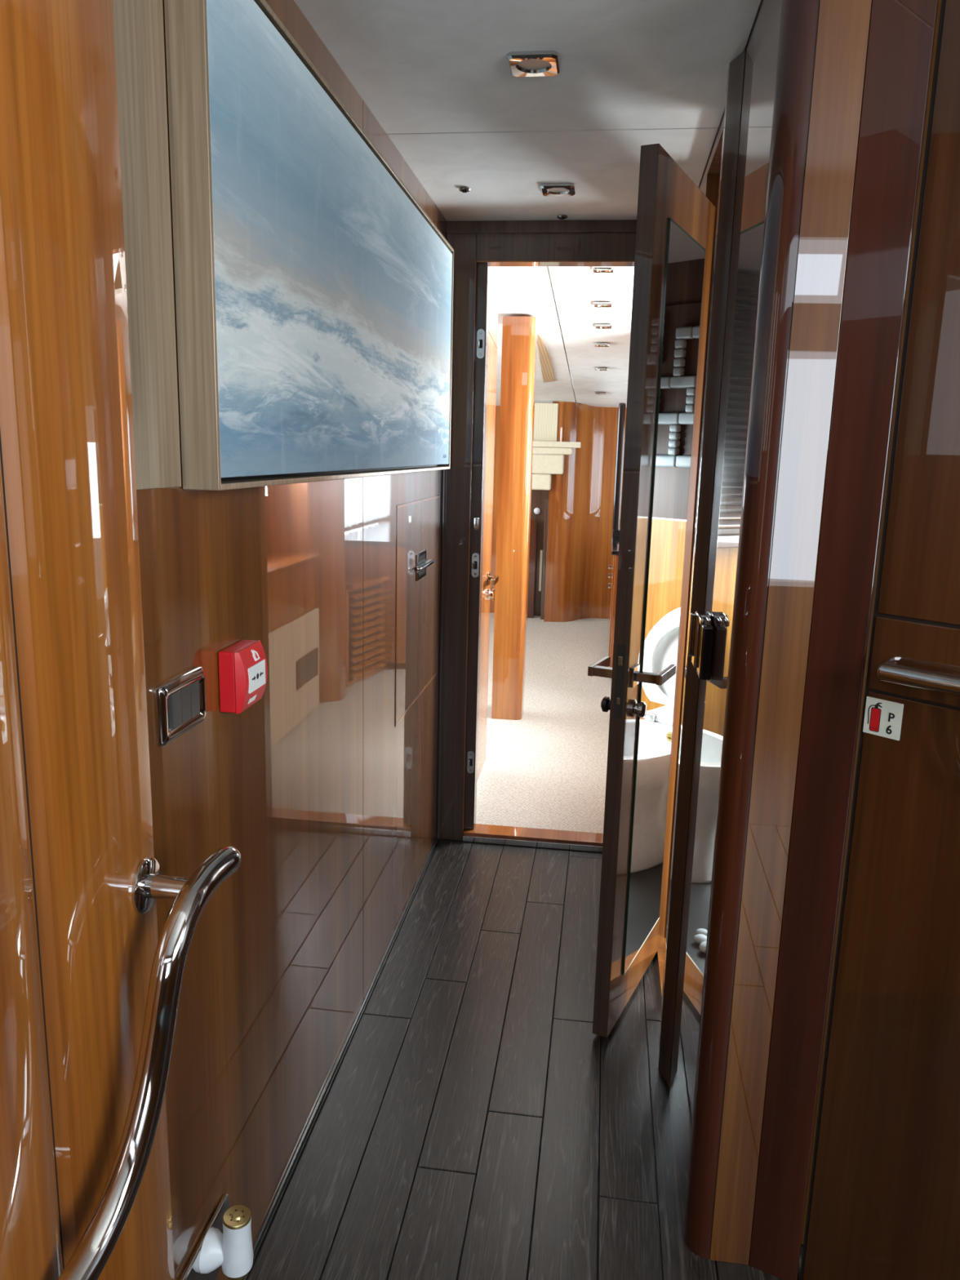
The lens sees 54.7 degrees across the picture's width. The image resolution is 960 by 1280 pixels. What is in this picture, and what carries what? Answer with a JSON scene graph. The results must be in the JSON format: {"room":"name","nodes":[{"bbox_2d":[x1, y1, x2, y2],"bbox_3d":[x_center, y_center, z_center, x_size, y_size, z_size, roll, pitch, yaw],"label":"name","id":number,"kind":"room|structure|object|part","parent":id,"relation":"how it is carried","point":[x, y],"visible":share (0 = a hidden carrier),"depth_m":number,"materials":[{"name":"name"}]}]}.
{"room":"ship interior","nodes":[
{"label":"ship interior","id":0,"kind":"room"},
{"bbox_2d":[0,0,174,1279],"bbox_3d":[-0.446,0.152,0.675,0.100,2.050,0.732,3,12,7],"label":"wall","id":1,"kind":"structure","parent":0,"point":[77,956],"depth_m":0.85,"materials":[{"name":"brown wood"}]},
{"bbox_3d":[-0.461,0.173,0.570,0.100,2.050,0.516,3,12,7],"label":"panel","id":2,"kind":"part","parent":1,"relation":"part of","materials":[{"name":"brown wood"}]},
{"bbox_2d":[57,845,241,1279],"bbox_3d":[-0.363,0.439,0.915,0.088,0.354,0.404,4,12,14],"label":"handrail","id":3,"kind":"object","parent":1,"relation":"attached to","point":[190,896],"visible":1,"depth_m":0.93,"materials":[{"name":"silver metal"}]},
{"bbox_3d":[-0.335,0.271,1.012,0.057,0.027,0.026,3,12,9],"label":"standoff post","id":4,"kind":"part","parent":3,"relation":"part of","materials":[{"name":"silver metal"}]},
{"bbox_2d":[136,0,447,1279],"bbox_3d":[-0.286,-0.091,2.015,0.051,2.000,2.075,3,12,7],"label":"wall","id":5,"kind":"structure","parent":0,"point":[324,787],"depth_m":1.60,"materials":[{"name":"brown wood"}]},
{"bbox_2d":[154,666,205,746],"bbox_3d":[-0.374,0.081,1.168,0.011,0.074,0.122,3,12,7],"label":"switch plate","id":6,"kind":"object","parent":5,"relation":"attached to","point":[180,700],"visible":1,"depth_m":1.15,"materials":[{"name":"silver metal"}]},
{"bbox_2d":[178,1193,253,1279],"bbox_3d":[-0.363,0.881,1.325,0.075,0.138,0.165,3,12,7],"label":"wall lamp","id":7,"kind":"object","parent":5,"relation":"attached to","point":[226,1241],"visible":1,"depth_m":1.31,"materials":[{"name":"silver metal"}]},
{"bbox_3d":[-0.396,0.899,1.334,0.010,0.096,0.165,3,12,7],"label":"mounting plate","id":8,"kind":"part","parent":7,"relation":"part of","materials":[{"name":"silver metal"}]},
{"bbox_3d":[-0.347,0.858,1.323,0.045,0.079,0.045,3,12,7],"label":"lamp shade","id":9,"kind":"part","parent":7,"relation":"part of","materials":[{"name":"white glass"}]},
{"bbox_2d":[217,640,267,714],"bbox_3d":[-0.337,0.051,1.328,0.040,0.087,0.092,3,12,7],"label":"fire alarm","id":10,"kind":"object","parent":5,"relation":"attached to","point":[242,665],"visible":1,"depth_m":1.29,"materials":[{"name":"red plastic"}]},
{"bbox_2d":[112,0,453,490],"bbox_3d":[-0.231,-0.642,1.842,0.048,0.623,1.857,3,12,7],"label":"framed painting","id":11,"kind":"object","parent":5,"relation":"attached to","point":[313,289],"visible":0.98,"depth_m":1.25,"materials":[{"name":"beige wood"}]},
{"bbox_3d":[-0.369,-0.478,1.010,0.003,0.619,0.139,3,12,7],"label":"backing panel","id":12,"kind":"part","parent":11,"relation":"part of","materials":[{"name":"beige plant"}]},
{"bbox_3d":[-0.336,-0.490,1.086,0.048,0.623,0.008,3,12,7],"label":"frame","id":13,"kind":"part","parent":11,"relation":"part of","materials":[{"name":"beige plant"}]},
{"bbox_3d":[-0.229,-0.355,1.974,0.048,0.008,1.695,3,12,7],"label":"frame rail","id":14,"kind":"part","parent":11,"relation":"part of","materials":[{"name":"metal"}]},
{"bbox_3d":[-0.214,-0.957,1.852,0.048,0.008,1.695,3,12,7],"label":"frame rail","id":15,"kind":"part","parent":11,"relation":"part of","materials":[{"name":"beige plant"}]},
{"bbox_3d":[-0.107,-0.822,2.740,0.048,0.623,0.008,3,12,7],"label":"frame","id":16,"kind":"part","parent":11,"relation":"part of","materials":[{"name":"silver metal"}]},
{"bbox_2d":[241,836,438,1279],"bbox_3d":[-0.282,0.880,2.232,0.006,0.012,2.018,3,12,7],"label":"baseboard","id":17,"kind":"structure","parent":5,"relation":"attached to","point":[277,1197],"depth_m":1.96,"materials":[{"name":"black wood"}]},
{"bbox_3d":[-0.192,-0.195,2.534,0.002,2.000,0.996,3,12,7],"label":"panel","id":18,"kind":"part","parent":5,"relation":"part of","materials":[{"name":"brown wood"}]},
{"bbox_3d":[-0.177,-0.113,2.682,0.004,0.573,0.600,3,12,7],"label":"hatch panel","id":19,"kind":"part","parent":5,"relation":"part of","materials":[{"name":"brown wood"}]},
{"bbox_2d":[415,549,433,581],"bbox_3d":[-0.161,-0.216,2.673,0.022,0.076,0.195,3,12,7],"label":"door handle","id":20,"kind":"object","parent":5,"relation":"attached to","point":[421,563],"visible":1,"depth_m":2.64,"materials":[{"name":"silver metal"}]},
{"bbox_3d":[-0.169,-0.215,2.669,0.005,0.076,0.135,3,12,7],"label":"plate","id":21,"kind":"part","parent":20,"relation":"part of","materials":[{"name":"silver metal"}]},
{"bbox_3d":[-0.158,-0.216,2.673,0.016,0.012,0.195,3,12,7],"label":"turn lever","id":22,"kind":"part","parent":20,"relation":"part of","materials":[{"name":"silver metal"}]},
{"bbox_2d":[489,405,500,613],"bbox_3d":[-0.680,-1.155,7.690,2.180,1.800,0.110,3,12,7],"label":"door","id":23,"kind":"structure","parent":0,"point":[497,407],"depth_m":7.52,"materials":[{"name":"brown wood"}]},
{"bbox_2d":[244,839,803,1279],"bbox_3d":[0.424,1.321,0.334,2.010,0.060,5.750,3,12,7],"label":"floor","id":24,"kind":"structure","parent":0,"point":[473,1122],"depth_m":1.88,"materials":[{"name":"grey wood"}]},
{"bbox_2d":[293,0,762,221],"bbox_3d":[0.679,-1.021,1.539,2.050,0.060,2.470,3,12,7],"label":"ceiling","id":25,"kind":"structure","parent":0,"point":[436,76],"depth_m":1.77,"materials":[{"name":"paint"}]},
{"bbox_2d":[458,186,470,192],"bbox_3d":[-0.041,-1.190,2.456,0.032,0.010,0.032,3,12,7],"label":"ceiling sensor","id":26,"kind":"object","parent":25,"relation":"attached to","point":[464,189],"visible":1,"depth_m":2.45,"materials":[{"name":"metal"}]},
{"bbox_3d":[0.028,-0.948,1.212,0.740,0.014,1.630,3,12,7],"label":"panel","id":27,"kind":"part","parent":25,"relation":"part of","materials":[{"name":"paint"}]},
{"bbox_2d":[506,50,559,76],"bbox_3d":[0.096,-1.022,1.649,0.088,0.010,0.088,3,12,7],"label":"recessed light","id":28,"kind":"object","parent":25,"relation":"in","point":[539,63],"visible":1,"depth_m":1.65,"materials":[{"name":"silver metal"}]},
{"bbox_3d":[0.191,-1.183,2.390,0.740,0.014,0.788,3,12,7],"label":"panel","id":29,"kind":"part","parent":25,"relation":"part of","materials":[{"name":"paint"}]},
{"bbox_2d":[540,182,575,196],"bbox_3d":[0.204,-1.179,2.433,0.088,0.010,0.088,3,12,7],"label":"recessed light","id":30,"kind":"object","parent":25,"relation":"in","point":[547,189],"visible":1,"depth_m":2.43,"materials":[{"name":"silver metal"}]},
{"bbox_2d":[556,214,567,219],"bbox_3d":[0.240,-1.235,2.714,0.032,0.010,0.032,3,12,7],"label":"ceiling sensor","id":31,"kind":"object","parent":25,"relation":"attached to","point":[559,216],"visible":1,"depth_m":2.71,"materials":[{"name":"metal"}]},
{"bbox_2d":[440,219,636,840],"bbox_3d":[0.248,-0.279,3.005,0.820,2.000,0.086,3,12,7],"label":"wall","id":32,"kind":"structure","parent":0,"point":[477,246],"depth_m":2.94,"materials":[{"name":"brown wood"}]},
{"bbox_2d":[436,233,450,839],"bbox_3d":[-0.119,-0.272,3.015,0.011,1.964,0.007,3,12,7],"label":"trim","id":33,"kind":"structure","parent":32,"relation":"attached to","point":[444,486],"depth_m":3.07,"materials":[{"name":"brown wood"}]},
{"bbox_3d":[-0.093,-0.297,3.051,0.130,2.000,0.080,3,12,7],"label":"architrave","id":34,"kind":"part","parent":32,"relation":"part of","materials":[{"name":"brown wood"}]},
{"bbox_2d":[466,751,474,773],"bbox_3d":[-0.033,0.418,3.160,0.024,0.080,0.014,3,12,7],"label":"plate","id":35,"kind":"object","parent":32,"relation":"attached to","point":[470,758],"visible":1,"depth_m":3.16,"materials":[{"name":"metal"}]},
{"bbox_2d":[471,552,479,577],"bbox_3d":[-0.016,-0.243,3.026,0.024,0.080,0.014,3,12,7],"label":"plate","id":36,"kind":"object","parent":32,"relation":"attached to","point":[475,557],"visible":1,"depth_m":3.03,"materials":[{"name":"metal"}]},
{"bbox_2d":[473,517,479,530],"bbox_3d":[-0.013,-0.374,2.991,0.018,0.042,0.028,3,12,7],"label":"plate","id":37,"kind":"object","parent":32,"relation":"attached to","point":[476,520],"visible":1,"depth_m":2.99,"materials":[{"name":"silver metal"}]},
{"bbox_2d":[476,328,484,358],"bbox_3d":[0.001,-0.922,2.887,0.024,0.088,0.014,3,12,7],"label":"plate","id":38,"kind":"object","parent":32,"relation":"attached to","point":[481,333],"visible":1,"depth_m":2.89,"materials":[{"name":"metal"}]},
{"bbox_2d":[476,293,498,781],"bbox_3d":[0.005,-0.327,3.421,0.078,1.835,0.664,3,12,7],"label":"door","id":39,"kind":"structure","parent":32,"relation":"in","point":[488,580],"depth_m":3.59,"materials":[{"name":"brown wood"}]},
{"bbox_3d":[0.057,-0.232,3.615,0.016,0.024,0.131,3,12,7],"label":"lever","id":40,"kind":"part","parent":39,"relation":"part of","materials":[{"name":"silver metal"}]},
{"bbox_2d":[462,823,603,852],"bbox_3d":[0.224,0.684,3.199,0.560,0.034,0.089,3,12,7],"label":"trim","id":41,"kind":"structure","parent":32,"relation":"attached to","point":[484,833],"depth_m":3.18,"materials":[{"name":"brown wood"}]},
{"bbox_3d":[0.255,-1.234,2.771,0.716,0.034,0.006,3,12,7],"label":"header cornice","id":42,"kind":"part","parent":32,"relation":"part of","materials":[{"name":"brown wood"}]},
{"bbox_2d":[475,612,611,833],"bbox_3d":[-0.201,0.223,5.605,3.800,0.056,4.649,3,12,7],"label":"floor","id":43,"kind":"structure","parent":0,"point":[546,768],"depth_m":4.32,"materials":[{"name":"beige carpet"}]},
{"bbox_2d":[491,315,537,719],"bbox_3d":[0.167,-0.562,4.540,0.150,1.924,0.175,3,12,7],"label":"column","id":44,"kind":"structure","parent":43,"relation":"on","point":[519,333],"depth_m":4.45,"materials":[{"name":"brown wood"}]},
{"bbox_2d":[607,528,619,667],"bbox_3d":[1.158,-0.269,6.100,0.637,0.776,1.570,3,12,7],"label":"base cabinet","id":45,"kind":"object","parent":43,"relation":"on","point":[612,585],"visible":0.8,"depth_m":5.42,"materials":[{"name":"brown wood"}]},
{"bbox_3d":[0.932,-0.391,6.621,0.008,0.630,0.470,3,12,7],"label":"door panel","id":46,"kind":"part","parent":45,"relation":"part of","materials":[{"name":"brown wood"}]},
{"bbox_3d":[0.865,-0.294,6.136,0.008,0.630,0.470,3,12,7],"label":"door panel","id":47,"kind":"part","parent":45,"relation":"part of","materials":[{"name":"brown wood"}]},
{"bbox_3d":[0.797,-0.197,5.650,0.008,0.630,0.470,3,12,7],"label":"door panel","id":48,"kind":"part","parent":45,"relation":"part of","materials":[{"name":"brown wood"}]},
{"bbox_2d":[611,402,626,537],"bbox_3d":[0.974,-1.151,6.314,0.112,0.858,0.780,3,12,7],"label":"television","id":49,"kind":"object","parent":45,"relation":"on","point":[621,409],"visible":0.79,"depth_m":5.95,"materials":[{"name":"black plastic"}]},
{"bbox_2d":[489,266,634,407],"bbox_3d":[-0.150,-1.681,5.242,4.000,0.507,4.800,3,12,7],"label":"ceiling","id":50,"kind":"structure","parent":0,"point":[562,300],"depth_m":4.42,"materials":[{"name":"white paint"}]},
{"bbox_3d":[-1.031,-1.462,3.450,2.532,0.098,0.899,3,12,7],"label":"panel","id":51,"kind":"part","parent":50,"relation":"part of","materials":[{"name":"white paint"}]},
{"bbox_3d":[-0.912,-1.559,4.332,2.532,0.096,0.874,3,12,7],"label":"panel","id":52,"kind":"part","parent":50,"relation":"part of","materials":[{"name":"white paint"}]},
{"bbox_3d":[-0.757,-1.688,5.495,2.532,0.147,1.464,3,12,7],"label":"panel","id":53,"kind":"part","parent":50,"relation":"part of","materials":[{"name":"white paint"}]},
{"bbox_3d":[-0.567,-1.845,6.914,2.532,0.141,1.394,3,12,7],"label":"panel","id":54,"kind":"part","parent":50,"relation":"part of","materials":[{"name":"white paint"}]},
{"bbox_2d":[537,333,555,382],"bbox_3d":[0.386,-1.621,5.388,0.076,0.137,1.513,3,12,5],"label":"inlay","id":55,"kind":"object","parent":50,"relation":"attached to","point":[547,371],"visible":0.88,"depth_m":5.44,"materials":[{"name":"beige wood"}]},
{"bbox_3d":[0.416,-1.387,3.264,0.377,0.098,0.899,3,12,7],"label":"panel","id":56,"kind":"part","parent":50,"relation":"part of","materials":[{"name":"white paint"}]},
{"bbox_3d":[0.534,-1.485,4.147,0.377,0.096,0.874,3,12,7],"label":"panel","id":57,"kind":"part","parent":50,"relation":"part of","materials":[{"name":"white paint"}]},
{"bbox_3d":[1.128,-1.591,5.253,1.262,0.147,1.464,3,12,7],"label":"panel","id":58,"kind":"part","parent":50,"relation":"part of","materials":[{"name":"white paint"}]},
{"bbox_3d":[1.318,-1.748,6.672,1.262,0.141,1.394,3,12,7],"label":"panel","id":59,"kind":"part","parent":50,"relation":"part of","materials":[{"name":"white paint"}]},
{"bbox_2d":[594,392,606,394],"bbox_3d":[0.844,-1.728,6.505,0.082,0.010,0.082,3,12,7],"label":"recessed light","id":60,"kind":"object","parent":50,"relation":"in","point":[594,393],"visible":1,"depth_m":6.47,"materials":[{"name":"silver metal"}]},
{"bbox_2d":[593,343,609,346],"bbox_3d":[0.638,-1.546,4.867,0.082,0.010,0.082,3,12,7],"label":"recessed light","id":61,"kind":"object","parent":50,"relation":"in","point":[594,344],"visible":1,"depth_m":4.84,"materials":[{"name":"silver metal"}]},
{"bbox_2d":[595,368,608,370],"bbox_3d":[0.730,-1.623,5.567,0.082,0.010,0.082,3,12,7],"label":"recessed light","id":62,"kind":"object","parent":50,"relation":"in","point":[596,369],"visible":1,"depth_m":5.53,"materials":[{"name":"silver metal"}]},
{"bbox_2d":[593,302,612,307],"bbox_3d":[0.532,-1.452,4.023,0.082,0.010,0.082,3,12,7],"label":"recessed light","id":63,"kind":"object","parent":50,"relation":"in","point":[597,304],"visible":1,"depth_m":4.01,"materials":[{"name":"silver metal"}]},
{"bbox_2d":[592,266,614,272],"bbox_3d":[0.464,-1.394,3.493,0.082,0.010,0.082,3,12,7],"label":"recessed light","id":64,"kind":"object","parent":50,"relation":"in","point":[607,268],"visible":0.98,"depth_m":3.48,"materials":[{"name":"silver metal"}]},
{"bbox_2d":[595,324,612,328],"bbox_3d":[0.591,-1.498,4.437,0.082,0.010,0.082,3,12,7],"label":"recessed light","id":65,"kind":"object","parent":50,"relation":"in","point":[597,326],"visible":1,"depth_m":4.41,"materials":[{"name":"silver metal"}]},
{"bbox_2d":[543,391,626,622],"bbox_3d":[1.268,-1.024,7.271,1.440,1.794,0.370,3,12,7],"label":"wall","id":66,"kind":"structure","parent":0,"point":[580,517],"depth_m":7.30,"materials":[{"name":"brown wood"}]},
{"bbox_2d":[527,489,549,619],"bbox_3d":[0.356,-0.699,7.471,0.375,1.032,0.205,3,12,7],"label":"door","id":67,"kind":"structure","parent":66,"relation":"in","point":[540,498],"depth_m":7.44,"materials":[{"name":"brown wood"}]},
{"bbox_3d":[0.457,-1.034,7.434,0.052,0.052,0.024,3,12,7],"label":"lamp knob","id":68,"kind":"part","parent":67,"relation":"part of","materials":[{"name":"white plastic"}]},
{"bbox_3d":[0.522,-0.646,7.430,0.029,0.954,0.150,3,12,7],"label":"passage post","id":69,"kind":"part","parent":67,"relation":"part of","materials":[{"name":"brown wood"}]},
{"bbox_2d":[531,403,581,489],"bbox_3d":[0.466,-1.462,7.026,0.588,0.645,0.148,3,12,7],"label":"soffit","id":70,"kind":"structure","parent":66,"relation":"attached to","point":[545,418],"depth_m":7.01,"materials":[{"name":"beige paint"}]},
{"bbox_3d":[0.386,-1.655,7.050,0.405,0.280,0.047,3,12,7],"label":"ribbed panel","id":71,"kind":"part","parent":70,"relation":"part of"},
{"bbox_2d":[656,0,782,1234],"bbox_3d":[0.495,-0.102,2.163,0.070,2.000,1.567,3,12,7],"label":"wall","id":72,"kind":"structure","parent":0,"point":[735,180],"depth_m":1.63,"materials":[{"name":"brown wood"}]},
{"bbox_2d":[587,143,715,1037],"bbox_3d":[0.421,-0.054,2.150,0.177,1.884,0.504,9,14,32],"label":"door","id":73,"kind":"structure","parent":72,"relation":"in","point":[674,230],"depth_m":2.04,"materials":[{"name":"brown wood"}]},
{"bbox_3d":[0.267,0.058,2.073,0.012,0.022,0.122,7,13,25],"label":"lever","id":74,"kind":"part","parent":73,"relation":"part of","materials":[{"name":"silver metal"}]},
{"bbox_3d":[0.295,0.088,1.962,0.018,0.160,0.001,7,13,25],"label":"latch plate","id":75,"kind":"part","parent":73,"relation":"part of","materials":[{"name":"metal"}]},
{"bbox_2d":[622,217,705,975],"bbox_3d":[0.425,-0.053,2.152,0.102,1.664,0.297,3,12,7],"label":"glass panel","id":76,"kind":"object","parent":73,"relation":"attached to","point":[684,252],"depth_m":2.11,"materials":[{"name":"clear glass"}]},
{"bbox_3d":[0.403,0.075,2.009,0.012,0.022,0.122,7,13,25],"label":"lever","id":77,"kind":"part","parent":73,"relation":"part of","materials":[{"name":"silver metal"}]},
{"bbox_3d":[0.573,-0.198,2.648,0.050,2.000,0.567,3,12,7],"label":"panel","id":78,"kind":"part","parent":72,"relation":"part of","materials":[{"name":"brown wood"}]},
{"bbox_2d":[687,610,714,679],"bbox_3d":[0.393,0.007,1.652,0.032,0.106,0.110,3,12,7],"label":"door handle","id":79,"kind":"object","parent":72,"relation":"in","point":[701,631],"depth_m":1.61,"materials":[{"name":"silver metal"}]},
{"bbox_3d":[0.422,-0.035,1.817,0.020,1.992,0.085,3,12,7],"label":"architrave","id":80,"kind":"part","parent":72,"relation":"part of","materials":[{"name":"brown wood"}]},
{"bbox_3d":[0.538,-1.077,2.023,0.050,0.030,0.315,3,12,7],"label":"panel","id":81,"kind":"part","parent":72,"relation":"part of","materials":[{"name":"brown wood"}]},
{"bbox_2d":[683,0,959,1279],"bbox_3d":[0.925,0.135,0.905,0.118,2.060,1.490,-10,16,-43],"label":"wall","id":82,"kind":"structure","parent":0,"point":[852,81],"depth_m":1.30,"materials":[{"name":"red wood"}]},
{"bbox_3d":[0.398,0.026,1.375,0.050,2.060,0.040,3,12,7],"label":"corner post","id":83,"kind":"part","parent":82,"relation":"part of","materials":[{"name":"red wood"}]},
{"bbox_3d":[0.445,0.029,1.365,0.063,2.060,0.038,3,12,7],"label":"panel","id":84,"kind":"part","parent":82,"relation":"part of","materials":[{"name":"brown wood"}]},
{"bbox_3d":[0.510,0.036,1.341,0.073,2.060,0.060,3,12,7],"label":"panel","id":85,"kind":"part","parent":82,"relation":"part of","materials":[{"name":"red wood"}]},
{"bbox_3d":[0.962,0.670,0.929,0.980,1.002,0.852,3,12,7],"label":"panel","id":86,"kind":"part","parent":82,"relation":"part of","materials":[{"name":"brown wood"}]},
{"bbox_2d":[862,696,903,740],"bbox_3d":[0.560,0.109,1.291,0.002,0.052,0.052,-9,15,-41],"label":"sign","id":87,"kind":"object","parent":82,"relation":"attached to","point":[882,717],"visible":1,"depth_m":1.29,"materials":[{"name":"white plastic"}]},
{"bbox_3d":[0.975,0.125,0.817,0.982,0.103,0.854,3,12,7],"label":"panel","id":88,"kind":"part","parent":82,"relation":"part of","materials":[{"name":"brown wood"}]},
{"bbox_2d":[875,662,959,697],"bbox_3d":[0.701,0.080,1.088,0.042,0.026,0.472,-9,15,-41],"label":"handrail","id":89,"kind":"object","parent":82,"relation":"attached to","point":[928,680],"visible":1,"depth_m":1.21,"materials":[{"name":"silver metal"}]},
{"bbox_3d":[0.989,-0.393,0.712,0.003,0.946,1.298,-9,15,-41],"label":"panel","id":90,"kind":"part","parent":82,"relation":"part of","materials":[{"name":"brown wood"}]},
{"bbox_2d":[800,0,941,1244],"bbox_3d":[1.105,0.079,1.352,1.106,2.000,0.054,3,12,7],"label":"trim","id":91,"kind":"structure","parent":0,"point":[939,1],"depth_m":1.37,"materials":[{"name":"brown wood"}]}
]}

